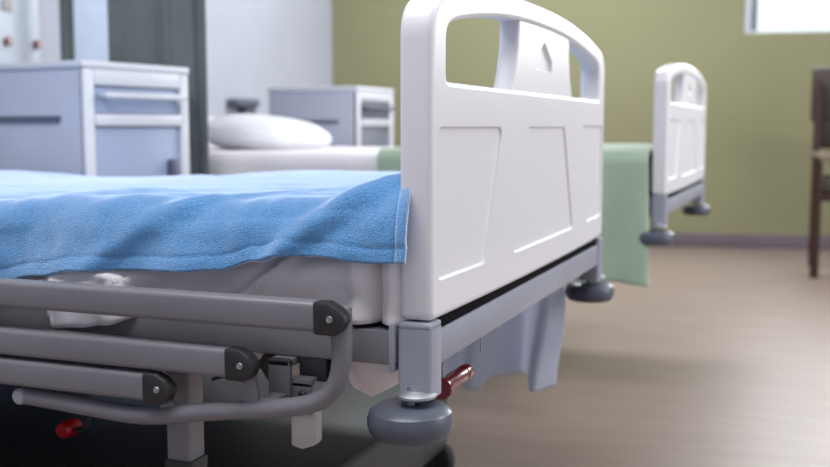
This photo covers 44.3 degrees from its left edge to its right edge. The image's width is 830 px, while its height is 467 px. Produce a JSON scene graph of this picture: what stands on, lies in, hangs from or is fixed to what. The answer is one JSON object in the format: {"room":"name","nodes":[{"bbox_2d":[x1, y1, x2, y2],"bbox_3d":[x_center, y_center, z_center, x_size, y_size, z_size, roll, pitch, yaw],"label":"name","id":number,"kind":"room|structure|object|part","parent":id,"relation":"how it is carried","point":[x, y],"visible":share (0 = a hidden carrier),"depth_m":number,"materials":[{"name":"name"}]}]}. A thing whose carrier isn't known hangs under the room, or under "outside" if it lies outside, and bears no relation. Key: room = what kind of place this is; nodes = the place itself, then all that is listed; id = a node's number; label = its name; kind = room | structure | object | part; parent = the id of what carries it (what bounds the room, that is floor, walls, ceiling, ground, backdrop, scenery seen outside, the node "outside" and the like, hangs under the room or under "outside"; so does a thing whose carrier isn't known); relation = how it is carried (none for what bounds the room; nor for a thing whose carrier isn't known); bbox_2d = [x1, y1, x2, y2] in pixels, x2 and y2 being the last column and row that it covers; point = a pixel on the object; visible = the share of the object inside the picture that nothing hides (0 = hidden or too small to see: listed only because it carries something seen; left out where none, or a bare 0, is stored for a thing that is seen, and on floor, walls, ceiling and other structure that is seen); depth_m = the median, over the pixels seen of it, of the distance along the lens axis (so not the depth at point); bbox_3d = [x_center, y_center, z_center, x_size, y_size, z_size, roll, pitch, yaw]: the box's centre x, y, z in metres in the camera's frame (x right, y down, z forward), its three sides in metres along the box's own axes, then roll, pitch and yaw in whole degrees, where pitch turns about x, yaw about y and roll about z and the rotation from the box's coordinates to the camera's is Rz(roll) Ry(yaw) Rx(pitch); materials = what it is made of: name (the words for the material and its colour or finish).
{"room":"hospital room","nodes":[
{"label":"hospital room","id":0,"kind":"room"},
{"bbox_2d":[38,0,331,117],"bbox_3d":[-1.991,-0.940,3.224,0.120,2.700,8.100,2,6,21],"label":"wall","id":1,"kind":"structure","parent":0,"point":[254,46],"depth_m":5.84,"materials":[{"name":"white paint"}]},
{"bbox_2d":[0,0,41,62],"bbox_3d":[-1.636,-0.891,3.910,0.048,0.620,0.540,2,6,21],"label":"outlet panel","id":2,"kind":"object","parent":1,"relation":"attached to","point":[20,42],"visible":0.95,"depth_m":4.06,"materials":[{"name":"white plastic"}]},
{"bbox_2d":[1,0,11,11],"bbox_3d":[-1.595,-0.899,3.985,0.008,0.060,0.050,2,6,21],"label":"socket","id":3,"kind":"object","parent":2,"relation":"attached to","point":[6,5],"depth_m":3.98,"materials":[{"name":"grey plastic"}]},
{"bbox_2d":[4,37,12,45],"bbox_3d":[-1.592,-0.752,3.996,0.018,0.036,0.036,2,6,21],"label":"outlet","id":4,"kind":"object","parent":2,"relation":"attached to","point":[8,41],"depth_m":3.99,"materials":[{"name":"white plastic"}]},
{"bbox_2d":[33,40,41,48],"bbox_3d":[-1.533,-0.768,4.146,0.018,0.036,0.036,2,6,21],"label":"outlet","id":5,"kind":"object","parent":2,"relation":"attached to","point":[37,44],"depth_m":4.14,"materials":[{"name":"plastic"}]},
{"bbox_2d":[73,0,108,61],"bbox_3d":[-1.414,-1.071,4.484,0.030,1.500,0.360,2,6,21],"label":"cladding","id":6,"kind":"object","parent":1,"relation":"attached to","point":[90,16],"visible":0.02,"depth_m":4.46,"materials":[{"name":"white"}]},
{"bbox_2d":[227,98,259,113],"bbox_3d":[-0.949,-0.693,5.647,0.080,0.105,0.240,2,6,21],"label":"wall fixture","id":7,"kind":"object","parent":1,"relation":"attached to","point":[245,106],"visible":0.79,"depth_m":5.64,"materials":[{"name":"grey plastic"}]},
{"bbox_2d":[252,246,829,466],"bbox_3d":[1.504,0.511,2.808,7.600,0.100,10.200,2,6,21],"label":"floor","id":8,"kind":"structure","parent":0,"point":[723,360],"depth_m":3.01,"materials":[{"name":"brown plastic"}]},
{"bbox_2d":[0,60,189,176],"bbox_3d":[-0.923,-0.012,2.904,0.456,0.920,0.406,3,7,29],"label":"base cabinet","id":9,"kind":"object","parent":8,"relation":"on","point":[77,117],"visible":0.48,"depth_m":2.71,"materials":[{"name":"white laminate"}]},
{"bbox_3d":[-0.755,-0.027,2.810,0.024,0.830,0.390,3,7,29],"label":"frame","id":10,"kind":"part","parent":9,"relation":"part of","materials":[{"name":"white laminate"}]},
{"bbox_3d":[-0.884,-0.369,2.847,0.292,0.070,0.318,3,7,29],"label":"drawer","id":11,"kind":"part","parent":9,"relation":"part of","materials":[{"name":"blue laminate"}]},
{"bbox_3d":[-0.759,0.026,2.818,0.010,0.638,0.318,3,7,29],"label":"door","id":12,"kind":"part","parent":9,"relation":"part of","materials":[{"name":"blue laminate"}]},
{"bbox_3d":[-0.735,-0.372,2.774,0.038,0.016,0.310,3,7,29],"label":"handle","id":13,"kind":"part","parent":9,"relation":"part of","materials":[{"name":"white metal"}]},
{"bbox_3d":[-0.687,-0.182,2.895,0.024,0.060,0.023,3,7,29],"label":"handle","id":14,"kind":"part","parent":9,"relation":"part of","materials":[{"name":"blue plastic"}]},
{"bbox_2d":[0,0,613,466],"bbox_3d":[-0.717,0.089,1.906,1.996,0.928,1.072,2,6,21],"label":"hospital bed","id":15,"kind":"object","parent":8,"relation":"on","point":[503,181],"visible":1,"depth_m":1.24,"materials":[{"name":"beige plastic"}]},
{"bbox_3d":[-0.563,0.317,1.659,0.028,0.028,0.036,2,6,21],"label":"pedal knob","id":16,"kind":"part","parent":15,"relation":"part of","materials":[{"name":"red plastic"}]},
{"bbox_3d":[-0.534,0.203,1.637,0.024,0.244,0.012,2,6,15],"label":"brake lever","id":17,"kind":"part","parent":15,"relation":"part of","materials":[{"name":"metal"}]},
{"bbox_3d":[-0.290,0.199,1.194,0.030,0.031,0.008,2,6,21],"label":"pivot arm","id":18,"kind":"part","parent":15,"relation":"part of"},
{"bbox_3d":[-0.291,0.207,1.291,0.035,0.156,0.035,2,6,21],"label":"leg","id":19,"kind":"part","parent":15,"relation":"part of","materials":[{"name":"grey metal"}]},
{"bbox_3d":[-0.876,0.091,1.474,1.848,0.038,0.029,2,6,21],"label":"frame","id":20,"kind":"part","parent":15,"relation":"part of","materials":[{"name":"grey metal"}]},
{"bbox_3d":[-0.187,0.173,1.151,0.026,0.044,0.008,2,6,21],"label":"pivot arm","id":21,"kind":"part","parent":15,"relation":"part of"},
{"bbox_3d":[-0.127,0.184,1.158,0.012,0.012,0.006,2,6,21],"label":"knob","id":22,"kind":"part","parent":15,"relation":"part of","materials":[{"name":"black plastic"}]},
{"bbox_3d":[-0.126,0.185,1.167,0.026,0.042,0.016,2,6,21],"label":"latch plate","id":23,"kind":"part","parent":15,"relation":"part of","materials":[{"name":"grey metal"}]},
{"bbox_2d":[349,362,397,396],"bbox_3d":[-0.034,0.169,1.194,0.109,0.057,0.055,2,6,21],"label":"sheet corner","id":24,"kind":"object","parent":15,"relation":"hanging from","point":[371,379],"visible":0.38,"depth_m":1.20,"materials":[{"name":"white fabric"}]},
{"bbox_3d":[0.000,0.138,1.137,0.051,0.084,0.040,2,6,21],"label":"corner post","id":25,"kind":"part","parent":15,"relation":"part of","materials":[{"name":"grey paint"}]},
{"bbox_2d":[396,386,436,405],"bbox_3d":[0.001,0.179,1.126,0.045,0.022,0.045,2,6,21],"label":"washer","id":26,"kind":"object","parent":15,"relation":"in","point":[406,395],"depth_m":1.12,"materials":[{"name":"metal"}]},
{"bbox_3d":[0.174,-0.141,1.540,0.039,0.394,0.952,2,6,21],"label":"footboard","id":27,"kind":"part","parent":15,"relation":"part of","materials":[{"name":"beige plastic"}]},
{"bbox_2d":[445,286,564,391],"bbox_3d":[0.144,0.169,2.080,0.319,0.300,0.102,3,7,30],"label":"sheet","id":28,"kind":"object","parent":15,"relation":"hanging from","point":[529,342],"visible":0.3,"depth_m":2.06,"materials":[{"name":"grey fabric"}]},
{"bbox_3d":[0.177,0.084,1.562,0.028,0.040,0.884,2,6,21],"label":"rail","id":29,"kind":"part","parent":15,"relation":"part of","materials":[{"name":"grey paint"}]},
{"bbox_3d":[0.339,0.048,1.995,0.051,0.084,0.040,2,6,21],"label":"corner post","id":30,"kind":"part","parent":15,"relation":"part of","materials":[{"name":"grey paint"}]},
{"bbox_2d":[267,86,395,146],"bbox_3d":[-0.356,-0.184,4.551,0.456,0.920,0.406,2,6,21],"label":"base cabinet","id":31,"kind":"object","parent":8,"relation":"on","point":[353,116],"visible":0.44,"depth_m":4.34,"materials":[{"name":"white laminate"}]},
{"bbox_3d":[-0.176,-0.201,4.480,0.024,0.830,0.390,2,6,21],"label":"frame","id":32,"kind":"part","parent":31,"relation":"part of","materials":[{"name":"white laminate"}]},
{"bbox_3d":[-0.314,-0.541,4.499,0.292,0.070,0.318,2,6,21],"label":"drawer","id":33,"kind":"part","parent":31,"relation":"part of","materials":[{"name":"grey laminate"}]},
{"bbox_3d":[-0.181,-0.148,4.488,0.010,0.638,0.318,2,6,21],"label":"door","id":34,"kind":"part","parent":31,"relation":"part of","materials":[{"name":"grey laminate"}]},
{"bbox_3d":[-0.157,-0.547,4.447,0.038,0.016,0.310,2,6,21],"label":"handle","id":35,"kind":"part","parent":31,"relation":"part of","materials":[{"name":"grey plastic"}]},
{"bbox_2d":[208,64,710,245],"bbox_3d":[-0.082,-0.074,3.444,1.996,0.932,1.055,2,6,21],"label":"hospital bed","id":36,"kind":"object","parent":8,"relation":"on","point":[678,155],"visible":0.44,"depth_m":2.82,"materials":[{"name":"beige plastic"}]},
{"bbox_3d":[-0.993,-0.285,3.781,0.039,0.362,0.952,2,6,21],"label":"headboard","id":37,"kind":"part","parent":36,"relation":"part of","materials":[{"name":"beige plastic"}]},
{"bbox_2d":[648,153,652,194],"bbox_3d":[-0.077,-0.217,3.423,1.835,0.099,0.882,2,6,21],"label":"mattress","id":38,"kind":"object","parent":36,"relation":"on","point":[650,154],"visible":0.06,"depth_m":2.71,"materials":[{"name":"green fabric"}]},
{"bbox_2d":[209,146,390,174],"bbox_3d":[-0.334,-0.239,3.526,1.302,0.112,0.944,2,6,21],"label":"sheet","id":39,"kind":"object","parent":38,"relation":"on","point":[222,161],"visible":0.37,"depth_m":3.07,"materials":[{"name":"white fabric"}]},
{"bbox_2d":[208,114,330,149],"bbox_3d":[-0.519,-0.347,3.592,0.368,0.147,0.580,2,6,18],"label":"pillow","id":40,"kind":"object","parent":39,"relation":"on","point":[235,131],"visible":0.76,"depth_m":3.37,"materials":[{"name":"white fabric"}]},
{"bbox_2d":[377,144,652,286],"bbox_3d":[0.428,-0.098,3.223,0.775,0.361,1.004,2,6,21],"label":"blanket","id":41,"kind":"object","parent":38,"relation":"on","point":[625,213],"visible":0.17,"depth_m":2.67,"materials":[{"name":"green fabric"}]},
{"bbox_3d":[0.632,-0.058,2.663,0.051,0.084,0.040,2,6,21],"label":"corner post","id":42,"kind":"part","parent":36,"relation":"part of","materials":[{"name":"grey paint"}]},
{"bbox_2d":[650,223,667,230],"bbox_3d":[0.633,-0.017,2.652,0.045,0.022,0.045,2,6,21],"label":"washer","id":43,"kind":"object","parent":36,"relation":"in","point":[655,226],"depth_m":2.64,"materials":[{"name":"metal"}]},
{"bbox_3d":[0.806,-0.322,3.068,0.039,0.362,0.952,2,6,21],"label":"footboard","id":44,"kind":"part","parent":36,"relation":"part of","materials":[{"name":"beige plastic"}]},
{"bbox_3d":[0.809,-0.112,3.088,0.028,0.040,0.884,2,6,21],"label":"rail","id":45,"kind":"part","parent":36,"relation":"part of","materials":[{"name":"grey paint"}]},
{"bbox_3d":[0.971,-0.147,3.522,0.051,0.084,0.040,2,6,21],"label":"corner post","id":46,"kind":"part","parent":36,"relation":"part of","materials":[{"name":"grey paint"}]},
{"bbox_2d":[808,67,829,277],"bbox_3d":[2.356,-0.323,5.182,0.670,1.073,0.606,2,6,21],"label":"armchair","id":47,"kind":"object","parent":8,"relation":"on","point":[820,93],"visible":1,"depth_m":5.43,"materials":[{"name":"red wood"}]},
{"bbox_3d":[2.155,-0.321,5.493,0.036,1.006,0.114,2,6,21],"label":"leg","id":48,"kind":"part","parent":47,"relation":"part of","materials":[{"name":"red wood"}]},
{"bbox_3d":[1.997,-0.078,5.079,0.042,0.600,0.042,2,6,21],"label":"leg","id":49,"kind":"part","parent":47,"relation":"part of","materials":[{"name":"red wood"}]},
{"bbox_3d":[2.454,-0.666,5.397,0.670,0.435,0.070,2,6,21],"label":"backrest","id":50,"kind":"part","parent":47,"relation":"part of","materials":[{"name":"brown fabric"}]},
{"bbox_3d":[2.081,-0.393,5.213,0.067,0.044,0.475,2,6,15],"label":"armrest","id":51,"kind":"part","parent":47,"relation":"part of","materials":[{"name":"beige wood"}]},
{"bbox_3d":[2.341,-0.189,5.158,0.540,0.035,0.462,2,6,21],"label":"seat frame","id":52,"kind":"part","parent":47,"relation":"part of","materials":[{"name":"red wood"}]},
{"bbox_3d":[2.340,-0.246,5.149,0.520,0.080,0.460,2,6,21],"label":"seat","id":53,"kind":"part","parent":47,"relation":"part of","materials":[{"name":"brown fabric"}]},
{"bbox_2d":[332,0,829,234],"bbox_3d":[2.942,-1.243,6.128,7.320,2.700,0.140,1,6,11],"label":"wall","id":54,"kind":"structure","parent":0,"point":[759,125],"depth_m":6.34,"materials":[{"name":"green paint"}]},
{"bbox_2d":[668,232,829,249],"bbox_3d":[2.741,0.060,6.223,6.700,0.088,0.016,1,6,11],"label":"baseboard","id":55,"kind":"structure","parent":54,"relation":"attached to","point":[722,240],"depth_m":6.34,"materials":[{"name":"grey"}]},
{"bbox_2d":[743,0,829,33],"bbox_3d":[3.145,-1.742,6.010,2.298,1.082,0.064,1,6,11],"label":"window","id":56,"kind":"structure","parent":54,"relation":"in","point":[750,6],"depth_m":6.23,"materials":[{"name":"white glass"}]},
{"bbox_3d":[3.139,-1.720,5.985,2.208,1.002,0.008,1,6,11],"label":"sash","id":57,"kind":"part","parent":56,"relation":"part of","materials":[{"name":"white"}]},
{"bbox_3d":[1.504,-2.274,2.518,7.600,0.100,10.200,2,6,21],"label":"ceiling","id":58,"kind":"structure","parent":0,"visible":0},
{"bbox_2d":[59,0,74,60],"bbox_3d":[-1.415,-1.143,4.108,0.087,2.480,0.025,2,6,21],"label":"privacy curtain","id":59,"kind":"object","parent":58,"relation":"hanging from","point":[66,7],"visible":0.27,"depth_m":4.14,"materials":[{"name":"grey fabric"}]},
{"bbox_2d":[107,0,208,174],"bbox_3d":[-0.778,-1.030,3.027,0.368,2.480,0.051,2,6,21],"label":"privacy curtain","id":60,"kind":"object","parent":58,"relation":"hanging from","point":[148,32],"visible":0.21,"depth_m":3.06,"materials":[{"name":"grey fabric"}]},
{"bbox_3d":[-0.717,-0.015,1.906,1.820,0.086,0.878,2,6,21],"label":"mattress","id":61,"kind":"object","parent":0,"visible":0},
{"bbox_2d":[22,256,407,327],"bbox_3d":[-0.711,-0.009,1.873,1.861,0.130,0.961,2,6,21],"label":"sheet","id":62,"kind":"object","parent":61,"relation":"on","point":[373,291],"visible":0.09,"depth_m":1.18,"materials":[{"name":"white fabric"}]},
{"bbox_2d":[0,170,410,278],"bbox_3d":[-0.678,0.058,1.879,1.817,0.409,0.986,2,6,21],"label":"fleece blanket","id":63,"kind":"object","parent":62,"relation":"on","point":[51,223],"visible":0.76,"depth_m":1.22,"materials":[{"name":"blue fabric"}]}
]}

